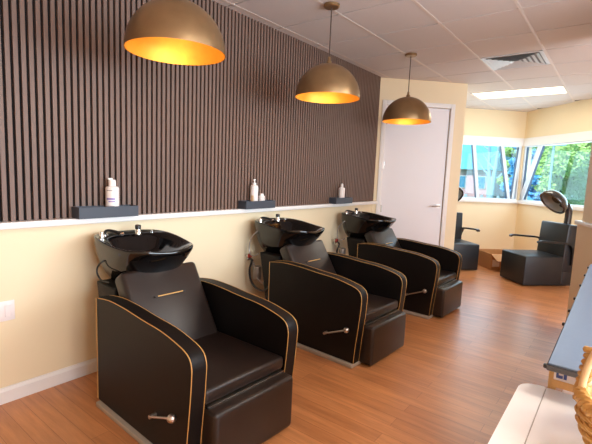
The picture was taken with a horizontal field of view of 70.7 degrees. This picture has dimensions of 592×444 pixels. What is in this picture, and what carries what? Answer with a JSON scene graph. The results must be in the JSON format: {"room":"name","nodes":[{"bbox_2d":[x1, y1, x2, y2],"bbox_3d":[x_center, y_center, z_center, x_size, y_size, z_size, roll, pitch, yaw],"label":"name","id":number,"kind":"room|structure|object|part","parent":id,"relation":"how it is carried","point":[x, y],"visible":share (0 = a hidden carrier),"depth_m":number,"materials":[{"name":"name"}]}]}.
{"room":"salon","nodes":[
{"label":"salon","id":0,"kind":"room"},
{"bbox_2d":[0,204,371,387],"bbox_3d":[-1.128,-0.364,2.992,0.120,2.702,6.957,8,8,37],"label":"wall","id":1,"kind":"structure","parent":0,"point":[49,274],"depth_m":2.65,"materials":[{"name":"beige paint"}]},
{"bbox_2d":[0,300,14,321],"bbox_3d":[-1.653,0.505,2.354,0.010,0.116,0.116,8,8,37],"label":"wall plate","id":2,"kind":"object","parent":1,"relation":"attached to","point":[7,308],"visible":1,"depth_m":2.37,"materials":[{"name":"white plastic"}]},
{"bbox_2d":[0,357,96,404],"bbox_3d":[-1.130,0.939,3.097,0.018,0.092,6.927,8,8,37],"label":"baseboard","id":3,"kind":"structure","parent":1,"relation":"attached to","point":[16,391],"depth_m":2.57,"materials":[{"name":"white paint"}]},
{"bbox_2d":[0,201,377,229],"bbox_3d":[-1.059,-0.034,2.977,0.074,0.046,6.964,8,8,37],"label":"trim","id":4,"kind":"structure","parent":1,"relation":"attached to","point":[7,225],"depth_m":2.99,"materials":[{"name":"white paint"}]},
{"bbox_2d":[71,204,137,218],"bbox_3d":[-1.226,-0.069,2.698,0.104,0.070,0.391,8,8,37],"label":"tray","id":5,"kind":"object","parent":4,"relation":"on","point":[100,211],"visible":1,"depth_m":2.64,"materials":[{"name":"grey stone"}]},
{"bbox_2d":[105,178,118,206],"bbox_3d":[-1.196,-0.166,2.718,0.084,0.240,0.083,8,8,37],"label":"bottle","id":6,"kind":"object","parent":5,"relation":"on","point":[111,191],"visible":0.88,"depth_m":2.69,"materials":[{"name":"white plastic"}]},
{"bbox_2d":[238,200,274,208],"bbox_3d":[-0.354,-0.162,3.808,0.104,0.070,0.385,8,8,37],"label":"tray","id":7,"kind":"object","parent":4,"relation":"on","point":[242,204],"visible":0.99,"depth_m":3.73,"materials":[{"name":"grey stone"}]},
{"bbox_2d":[250,179,257,200],"bbox_3d":[-0.378,-0.260,3.758,0.072,0.255,0.073,8,8,37],"label":"bottle","id":8,"kind":"object","parent":7,"relation":"in","point":[253,188],"visible":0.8,"depth_m":3.73,"materials":[{"name":"white plastic"}]},
{"bbox_2d":[258,193,264,200],"bbox_3d":[-0.318,-0.200,3.837,0.064,0.122,0.064,8,8,37],"label":"jar","id":9,"kind":"object","parent":7,"relation":"in","point":[261,197],"visible":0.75,"depth_m":3.81,"materials":[{"name":"white plastic"}]},
{"bbox_2d":[329,197,352,203],"bbox_3d":[0.531,-0.257,4.937,0.104,0.070,0.360,8,8,37],"label":"shelf","id":10,"kind":"object","parent":4,"relation":"on","point":[332,200],"visible":1,"depth_m":4.85,"materials":[{"name":"grey stone"}]},
{"bbox_2d":[338,184,344,197],"bbox_3d":[0.538,-0.344,4.927,0.074,0.225,0.074,8,8,37],"label":"bottle","id":11,"kind":"object","parent":10,"relation":"in","point":[341,193],"visible":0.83,"depth_m":4.90,"materials":[{"name":"white plastic"}]},
{"bbox_2d":[0,0,380,221],"bbox_3d":[-1.057,-0.877,2.878,0.024,1.648,6.923,8,8,37],"label":"wall paneling","id":12,"kind":"structure","parent":1,"relation":"attached to","point":[79,110],"depth_m":3.01,"materials":[{"name":"brown wood"}]},
{"bbox_2d":[0,265,569,443],"bbox_3d":[1.950,1.167,3.071,5.856,0.100,10.670,8,8,37],"label":"floor","id":13,"kind":"structure","parent":0,"point":[453,378],"depth_m":2.76,"materials":[{"name":"brown wood"}]},
{"bbox_2d":[94,224,297,443],"bbox_3d":[-0.694,0.580,2.436,1.338,0.994,0.786,8,9,40],"label":"chair","id":14,"kind":"object","parent":13,"relation":"on","point":[183,357],"visible":1,"depth_m":2.24,"materials":[{"name":"black leather"}]},
{"bbox_3d":[-1.218,0.083,2.616,0.028,0.045,0.028,8,9,40],"label":"water lever","id":15,"kind":"part","parent":14,"relation":"part of","materials":[{"name":"silver metal"}]},
{"bbox_2d":[94,229,192,279],"bbox_3d":[-0.951,0.243,2.655,0.600,0.311,0.514,8,8,37],"label":"basin","id":16,"kind":"object","parent":14,"relation":"in","point":[138,254],"depth_m":2.55,"materials":[{"name":"black ceramic"}]},
{"bbox_3d":[-0.774,0.766,2.135,0.907,0.627,0.075,8,9,40],"label":"panel","id":17,"kind":"part","parent":14,"relation":"part of","materials":[{"name":"black leather"}]},
{"bbox_3d":[-0.620,0.902,1.935,0.211,0.098,0.038,9,9,43],"label":"recline lever","id":18,"kind":"part","parent":14,"relation":"part of","materials":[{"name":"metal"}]},
{"bbox_3d":[-0.767,0.525,2.522,0.352,0.482,0.512,8,9,40],"label":"backrest","id":19,"kind":"part","parent":14,"relation":"part of","materials":[{"name":"black leather"}]},
{"bbox_3d":[-0.550,0.869,1.846,0.042,0.042,0.042,8,9,40],"label":"knob","id":20,"kind":"part","parent":14,"relation":"part of","materials":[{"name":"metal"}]},
{"bbox_3d":[-0.474,0.755,2.290,0.622,0.075,0.536,8,9,40],"label":"seat","id":21,"kind":"part","parent":14,"relation":"part of","materials":[{"name":"black leather"}]},
{"bbox_3d":[-0.245,0.828,2.099,0.030,0.006,0.510,8,9,40],"label":"seat trim","id":22,"kind":"part","parent":14,"relation":"part of","materials":[{"name":"leather"}]},
{"bbox_3d":[-0.368,0.728,2.609,0.907,0.627,0.075,8,9,40],"label":"panel","id":23,"kind":"part","parent":14,"relation":"part of","materials":[{"name":"black leather"}]},
{"bbox_2d":[245,214,406,368],"bbox_3d":[0.198,0.482,3.592,1.386,0.994,0.786,8,9,40],"label":"chair","id":24,"kind":"object","parent":13,"relation":"on","point":[347,310],"visible":0.97,"depth_m":3.33,"materials":[{"name":"black leather"}]},
{"bbox_2d":[255,218,324,253],"bbox_3d":[-0.053,0.149,3.782,0.600,0.311,0.514,8,8,37],"label":"basin","id":25,"kind":"object","parent":24,"relation":"in","point":[274,235],"depth_m":3.66,"materials":[{"name":"black ceramic"}]},
{"bbox_3d":[0.143,0.430,3.663,0.352,0.482,0.512,8,9,40],"label":"backrest","id":26,"kind":"part","parent":24,"relation":"part of","materials":[{"name":"black leather"}]},
{"bbox_3d":[0.136,0.671,3.276,0.907,0.627,0.075,8,9,40],"label":"panel","id":27,"kind":"part","parent":24,"relation":"part of","materials":[{"name":"black leather"}]},
{"bbox_3d":[0.289,0.807,3.075,0.211,0.098,0.038,9,9,43],"label":"recline lever","id":28,"kind":"part","parent":24,"relation":"part of","materials":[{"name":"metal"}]},
{"bbox_3d":[0.542,0.633,3.749,0.907,0.627,0.075,8,9,40],"label":"panel","id":29,"kind":"part","parent":24,"relation":"part of","materials":[{"name":"black leather"}]},
{"bbox_3d":[0.436,0.660,3.430,0.622,0.075,0.536,8,9,40],"label":"seat","id":30,"kind":"part","parent":24,"relation":"part of","materials":[{"name":"black leather"}]},
{"bbox_3d":[0.665,0.733,3.240,0.030,0.006,0.510,8,9,40],"label":"seat trim","id":31,"kind":"part","parent":24,"relation":"part of","materials":[{"name":"leather"}]},
{"bbox_2d":[331,208,462,318],"bbox_3d":[1.098,0.388,4.723,1.406,0.994,0.786,8,9,40],"label":"chair","id":32,"kind":"object","parent":13,"relation":"on","point":[431,272],"visible":0.88,"depth_m":4.45,"materials":[{"name":"black leather"}]},
{"bbox_2d":[341,211,395,238],"bbox_3d":[0.855,0.056,4.906,0.600,0.311,0.514,8,8,37],"label":"basin","id":33,"kind":"object","parent":32,"relation":"in","point":[356,224],"depth_m":4.78,"materials":[{"name":"black ceramic"}]},
{"bbox_3d":[1.051,0.336,4.787,0.352,0.482,0.512,8,9,40],"label":"backrest","id":34,"kind":"part","parent":32,"relation":"part of","materials":[{"name":"black leather"}]},
{"bbox_3d":[1.044,0.578,4.400,0.907,0.627,0.075,8,9,40],"label":"panel","id":35,"kind":"part","parent":32,"relation":"part of","materials":[{"name":"black leather"}]},
{"bbox_3d":[1.450,0.540,4.874,0.907,0.627,0.075,8,9,40],"label":"panel","id":36,"kind":"part","parent":32,"relation":"part of","materials":[{"name":"black leather"}]},
{"bbox_3d":[1.344,0.566,4.555,0.622,0.075,0.536,8,9,40],"label":"seat","id":37,"kind":"part","parent":32,"relation":"part of","materials":[{"name":"black leather"}]},
{"bbox_3d":[1.573,0.639,4.364,0.030,0.006,0.510,8,9,40],"label":"seat trim","id":38,"kind":"part","parent":32,"relation":"part of","materials":[{"name":"leather"}]},
{"bbox_2d":[454,187,479,269],"bbox_3d":[2.524,0.050,6.751,0.639,1.289,0.821,2,7,-7],"label":"chair","id":39,"kind":"object","parent":13,"relation":"on","point":[469,251],"visible":0.23,"depth_m":6.43,"materials":[{"name":"grey leather"}]},
{"bbox_3d":[2.490,0.159,7.000,0.530,0.661,0.232,2,7,-7],"label":"backrest","id":40,"kind":"part","parent":39,"relation":"part of","materials":[{"name":"grey leather"}]},
{"bbox_2d":[458,187,463,200],"bbox_3d":[2.531,-0.440,6.803,0.352,0.328,0.352,8,8,37],"label":"hood","id":41,"kind":"object","parent":39,"relation":"attached to","point":[461,192],"depth_m":6.80,"materials":[{"name":"black plastic"}]},
{"bbox_3d":[2.522,0.507,6.674,0.530,0.400,0.560,2,7,-7],"label":"seat","id":42,"kind":"part","parent":39,"relation":"part of","materials":[{"name":"grey leather"}]},
{"bbox_3d":[2.804,0.247,6.799,0.061,0.334,0.553,2,7,-7],"label":"armrest","id":43,"kind":"part","parent":39,"relation":"part of","materials":[{"name":"black plastic"}]},
{"bbox_2d":[478,249,512,269],"bbox_3d":[3.368,0.608,6.835,0.660,0.254,0.786,2,7,-7],"label":"cardboard box","id":44,"kind":"object","parent":13,"relation":"on","point":[490,259],"visible":0.47,"depth_m":6.67,"materials":[{"name":"brown cardboard"}]},
{"bbox_2d":[488,383,584,443],"bbox_3d":[0.755,0.954,0.837,0.762,0.740,0.879,8,8,37],"label":"side table","id":45,"kind":"object","parent":13,"relation":"on","point":[534,414],"visible":1,"depth_m":1.14,"materials":[{"name":"white laminate"}]},
{"bbox_2d":[572,346,591,443],"bbox_3d":[0.825,0.384,0.875,0.401,0.386,0.401,-1,8,-30],"label":"wicker basket","id":46,"kind":"object","parent":45,"relation":"on","point":[582,390],"visible":1,"depth_m":0.95,"materials":[{"name":"wicker"}]},
{"bbox_3d":[0.816,0.313,0.851,0.385,0.242,0.015,8,8,37],"label":"handle","id":47,"kind":"part","parent":46,"relation":"part of","materials":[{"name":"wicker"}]},
{"bbox_2d":[500,190,576,285],"bbox_3d":[3.446,0.194,5.840,0.821,1.289,0.639,2,7,-7],"label":"chair","id":48,"kind":"object","parent":13,"relation":"on","point":[551,264],"visible":0.98,"depth_m":5.67,"materials":[{"name":"grey leather"}]},
{"bbox_3d":[3.393,0.348,6.146,0.553,0.334,0.061,2,7,-7],"label":"armrest","id":49,"kind":"part","parent":48,"relation":"part of","materials":[{"name":"black plastic"}]},
{"bbox_3d":[3.298,0.632,5.875,0.560,0.400,0.530,2,7,-7],"label":"seat","id":50,"kind":"part","parent":48,"relation":"part of","materials":[{"name":"grey leather"}]},
{"bbox_2d":[540,190,567,213],"bbox_3d":[3.574,-0.280,5.798,0.352,0.328,0.352,8,8,37],"label":"hood","id":51,"kind":"object","parent":48,"relation":"attached to","point":[555,201],"depth_m":5.82,"materials":[{"name":"black plastic"}]},
{"bbox_3d":[3.463,0.417,5.575,0.553,0.334,0.061,2,7,-7],"label":"armrest","id":52,"kind":"part","parent":48,"relation":"part of","materials":[{"name":"black plastic"}]},
{"bbox_3d":[3.675,0.338,5.886,0.232,0.661,0.530,2,7,-7],"label":"backrest","id":53,"kind":"part","parent":48,"relation":"part of","materials":[{"name":"grey leather"}]},
{"bbox_3d":[3.772,0.237,5.885,0.161,1.045,0.092,2,7,-7],"label":"dryer post","id":54,"kind":"part","parent":48,"relation":"part of","materials":[{"name":"plastic"}]},
{"bbox_2d":[543,264,591,394],"bbox_3d":[1.440,0.787,1.985,0.278,0.862,2.017,8,8,37],"label":"countertop","id":55,"kind":"structure","parent":13,"relation":"on","point":[565,359],"depth_m":1.39,"materials":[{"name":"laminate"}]},
{"bbox_3d":[0.810,0.843,1.378,0.022,0.839,0.040,8,8,37],"label":"leg","id":56,"kind":"part","parent":55,"relation":"part of","materials":[{"name":"brown wood"}]},
{"bbox_3d":[0.864,0.494,1.194,0.221,0.022,0.018,8,8,37],"label":"rail","id":57,"kind":"part","parent":55,"relation":"part of","materials":[{"name":"brown wood"}]},
{"bbox_3d":[0.861,0.463,1.193,0.210,0.038,0.012,8,8,37],"label":"panel","id":58,"kind":"part","parent":55,"relation":"part of","materials":[{"name":"orange wood"}]},
{"bbox_2d":[213,0,591,111],"bbox_3d":[2.138,-1.615,2.841,5.856,0.114,10.908,8,8,37],"label":"ceiling","id":59,"kind":"structure","parent":0,"point":[449,39],"depth_m":3.85,"materials":[{"name":"tile"}]},
{"bbox_2d":[123,0,225,65],"bbox_3d":[-0.615,-1.240,2.152,0.514,0.710,0.514,8,8,37],"label":"pendant lamp","id":60,"kind":"object","parent":59,"relation":"hanging from","point":[178,32],"visible":1,"depth_m":2.04,"materials":[{"name":"gold metal"}]},
{"bbox_2d":[295,1,359,103],"bbox_3d":[0.263,-1.334,3.271,0.514,0.710,0.514,8,8,37],"label":"pendant lamp","id":61,"kind":"object","parent":59,"relation":"hanging from","point":[328,82],"visible":1,"depth_m":3.15,"materials":[{"name":"brown metal"}]},
{"bbox_3d":[0.254,-1.112,3.297,0.514,0.262,0.514,8,8,37],"label":"lamp shade","id":62,"kind":"part","parent":61,"relation":"part of","materials":[{"name":"gold metal"}]},
{"bbox_3d":[0.269,-1.478,3.254,0.008,0.370,0.008,4,7,15],"label":"cord","id":63,"kind":"part","parent":61,"relation":"part of","materials":[{"name":"gold metal"}]},
{"bbox_2d":[382,52,430,124],"bbox_3d":[1.208,-1.435,4.476,0.514,0.710,0.514,8,8,37],"label":"pendant lamp","id":64,"kind":"object","parent":59,"relation":"hanging from","point":[407,110],"visible":1,"depth_m":4.35,"materials":[{"name":"brown metal"}]},
{"bbox_3d":[1.199,-1.214,4.502,0.514,0.262,0.514,8,8,37],"label":"lamp shade","id":65,"kind":"part","parent":64,"relation":"part of","materials":[{"name":"gold metal"}]},
{"bbox_3d":[1.214,-1.580,4.459,0.008,0.370,0.008,4,7,15],"label":"cord","id":66,"kind":"part","parent":64,"relation":"part of","materials":[{"name":"gold metal"}]},
{"bbox_2d":[480,50,549,69],"bbox_3d":[2.392,-1.748,4.537,0.584,0.022,0.584,8,8,37],"label":"ceiling vent","id":67,"kind":"object","parent":59,"relation":"in","point":[532,58],"visible":0.98,"depth_m":4.51,"materials":[{"name":"metal"}]},
{"bbox_2d":[470,85,567,99],"bbox_3d":[3.280,-1.903,6.159,1.200,0.016,0.570,8,8,37],"label":"recessed light","id":68,"kind":"object","parent":59,"relation":"in","point":[552,90],"visible":0.91,"depth_m":6.13,"materials":[{"name":"white plastic"}]},
{"bbox_2d":[372,78,467,249],"bbox_3d":[1.562,-0.681,6.675,1.235,2.702,1.850,2,7,-7],"label":"wall","id":69,"kind":"structure","parent":0,"point":[390,88],"depth_m":5.69,"materials":[{"name":"beige paint"}]},
{"bbox_2d":[375,100,455,246],"bbox_3d":[1.617,-0.424,5.770,1.026,2.404,0.113,2,7,-7],"label":"door","id":70,"kind":"structure","parent":69,"relation":"in","point":[411,183],"depth_m":5.76,"materials":[{"name":"white paint"}]},
{"bbox_2d":[457,108,526,248],"bbox_3d":[3.116,-0.753,7.849,2.250,2.702,0.160,2,7,-7],"label":"wall","id":71,"kind":"structure","parent":0,"point":[495,222],"depth_m":7.87,"materials":[{"name":"beige paint"}]},
{"bbox_2d":[458,135,523,203],"bbox_3d":[3.209,-0.986,7.759,2.100,1.217,0.105,2,7,-7],"label":"window","id":72,"kind":"structure","parent":71,"relation":"in","point":[510,197],"depth_m":7.80,"materials":[{"name":"white wood"}]},
{"bbox_3d":[3.173,-0.412,7.809,2.070,0.064,0.075,2,7,-7],"label":"sill","id":73,"kind":"part","parent":72,"relation":"part of","materials":[{"name":"white paint"}]},
{"bbox_3d":[3.234,-1.518,7.678,2.100,0.140,0.022,2,7,-7],"label":"head casing","id":74,"kind":"part","parent":72,"relation":"part of","materials":[{"name":"white paint"}]},
{"bbox_2d":[517,146,524,199],"bbox_3d":[4.255,-0.919,7.893,0.074,1.015,0.074,2,7,-7],"label":"trim","id":75,"kind":"structure","parent":71,"relation":"attached to","point":[523,147],"depth_m":7.86,"materials":[{"name":"beige paint"}]},
{"bbox_2d":[513,99,591,249],"bbox_3d":[4.520,-0.514,6.295,0.160,2.702,3.300,2,7,-7],"label":"wall","id":76,"kind":"structure","parent":0,"point":[576,116],"depth_m":7.27,"materials":[{"name":"beige paint"}]},
{"bbox_2d":[517,131,591,210],"bbox_3d":[4.404,-0.813,6.701,0.105,1.217,2.400,2,7,-7],"label":"window","id":77,"kind":"structure","parent":76,"relation":"in","point":[541,142],"depth_m":7.42,"materials":[{"name":"white wood"}]},
{"bbox_3d":[4.367,-0.240,6.751,0.075,0.064,2.370,2,7,-7],"label":"sill","id":78,"kind":"part","parent":77,"relation":"part of","materials":[{"name":"white paint"}]},
{"bbox_3d":[4.408,-1.348,6.636,0.022,0.140,2.400,2,7,-7],"label":"head casing","id":79,"kind":"part","parent":77,"relation":"part of","materials":[{"name":"white paint"}]},
{"bbox_2d":[566,144,591,318],"bbox_3d":[2.488,-0.239,3.212,0.160,2.702,1.208,4,7,16],"label":"wall","id":80,"kind":"structure","parent":0,"point":[582,259],"depth_m":3.68,"materials":[{"name":"beige paint"}]},
{"label":"outside","id":81,"kind":"structure","parent":0,"visible":0},
{"bbox_3d":[22.315,-0.859,33.118,60.000,0.150,60.400,7,8,37],"label":"ground","id":82,"kind":"structure","parent":81,"visible":0},
{"bbox_2d":[463,194,499,197],"bbox_3d":[6.310,-0.472,17.174,5.000,1.450,0.100,8,8,37],"label":"rail fence","id":83,"kind":"object","parent":82,"relation":"on","point":[465,195],"visible":0.11,"depth_m":16.35,"materials":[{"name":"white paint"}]},
{"bbox_2d":[459,144,510,197],"bbox_3d":[10.860,-3.518,30.672,8.200,4.750,6.800,8,8,37],"label":"house","id":84,"kind":"structure","parent":82,"relation":"on","point":[466,182],"depth_m":26.86,"materials":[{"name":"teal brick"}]},
{"bbox_3d":[10.686,-2.617,26.986,0.440,0.680,0.019,8,8,37],"label":"pane","id":85,"kind":"part","parent":84,"relation":"part of","materials":[{"name":"clear glass"}]},
{"bbox_3d":[11.630,-2.493,26.256,0.440,0.680,0.019,8,8,37],"label":"pane","id":86,"kind":"part","parent":84,"relation":"part of","materials":[{"name":"clear glass"}]},
{"bbox_2d":[477,145,508,197],"bbox_3d":[10.045,-2.406,21.851,1.847,4.534,0.300,8,8,37],"label":"bare tree","id":87,"kind":"object","parent":82,"relation":"on","point":[490,156],"visible":0.57,"depth_m":21.75,"materials":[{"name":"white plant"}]},
{"bbox_2d":[481,146,510,197],"bbox_3d":[9.226,-2.318,19.317,1.627,4.872,0.300,8,8,37],"label":"bare tree","id":88,"kind":"object","parent":82,"relation":"on","point":[493,178],"visible":0.54,"depth_m":19.31,"materials":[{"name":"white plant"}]},
{"bbox_2d":[497,147,515,184],"bbox_3d":[12.337,-3.465,23.715,1.650,6.384,1.587,8,8,37],"label":"leafy tree","id":89,"kind":"object","parent":82,"relation":"on","point":[509,151],"visible":0.19,"depth_m":23.71,"materials":[{"name":"green plant"}]},
{"bbox_2d":[499,147,541,200],"bbox_3d":[6.526,-0.763,12.198,1.535,3.197,1.603,8,8,37],"label":"spruce tree","id":90,"kind":"object","parent":82,"relation":"on","point":[531,196],"visible":0.07,"depth_m":11.95,"materials":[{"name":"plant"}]},
{"bbox_2d":[548,144,566,189],"bbox_3d":[8.555,-1.301,14.069,0.700,4.000,0.080,8,8,37],"label":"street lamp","id":91,"kind":"object","parent":82,"relation":"on","point":[553,148],"visible":0.36,"depth_m":13.97,"materials":[{"name":"white metal"}]},
{"bbox_2d":[532,142,591,204],"bbox_3d":[10.415,-2.772,16.285,3.517,6.567,3.936,4,7,12],"label":"leafy tree","id":92,"kind":"object","parent":82,"relation":"on","point":[571,161],"visible":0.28,"depth_m":15.62,"materials":[{"name":"green plant"}]}
]}

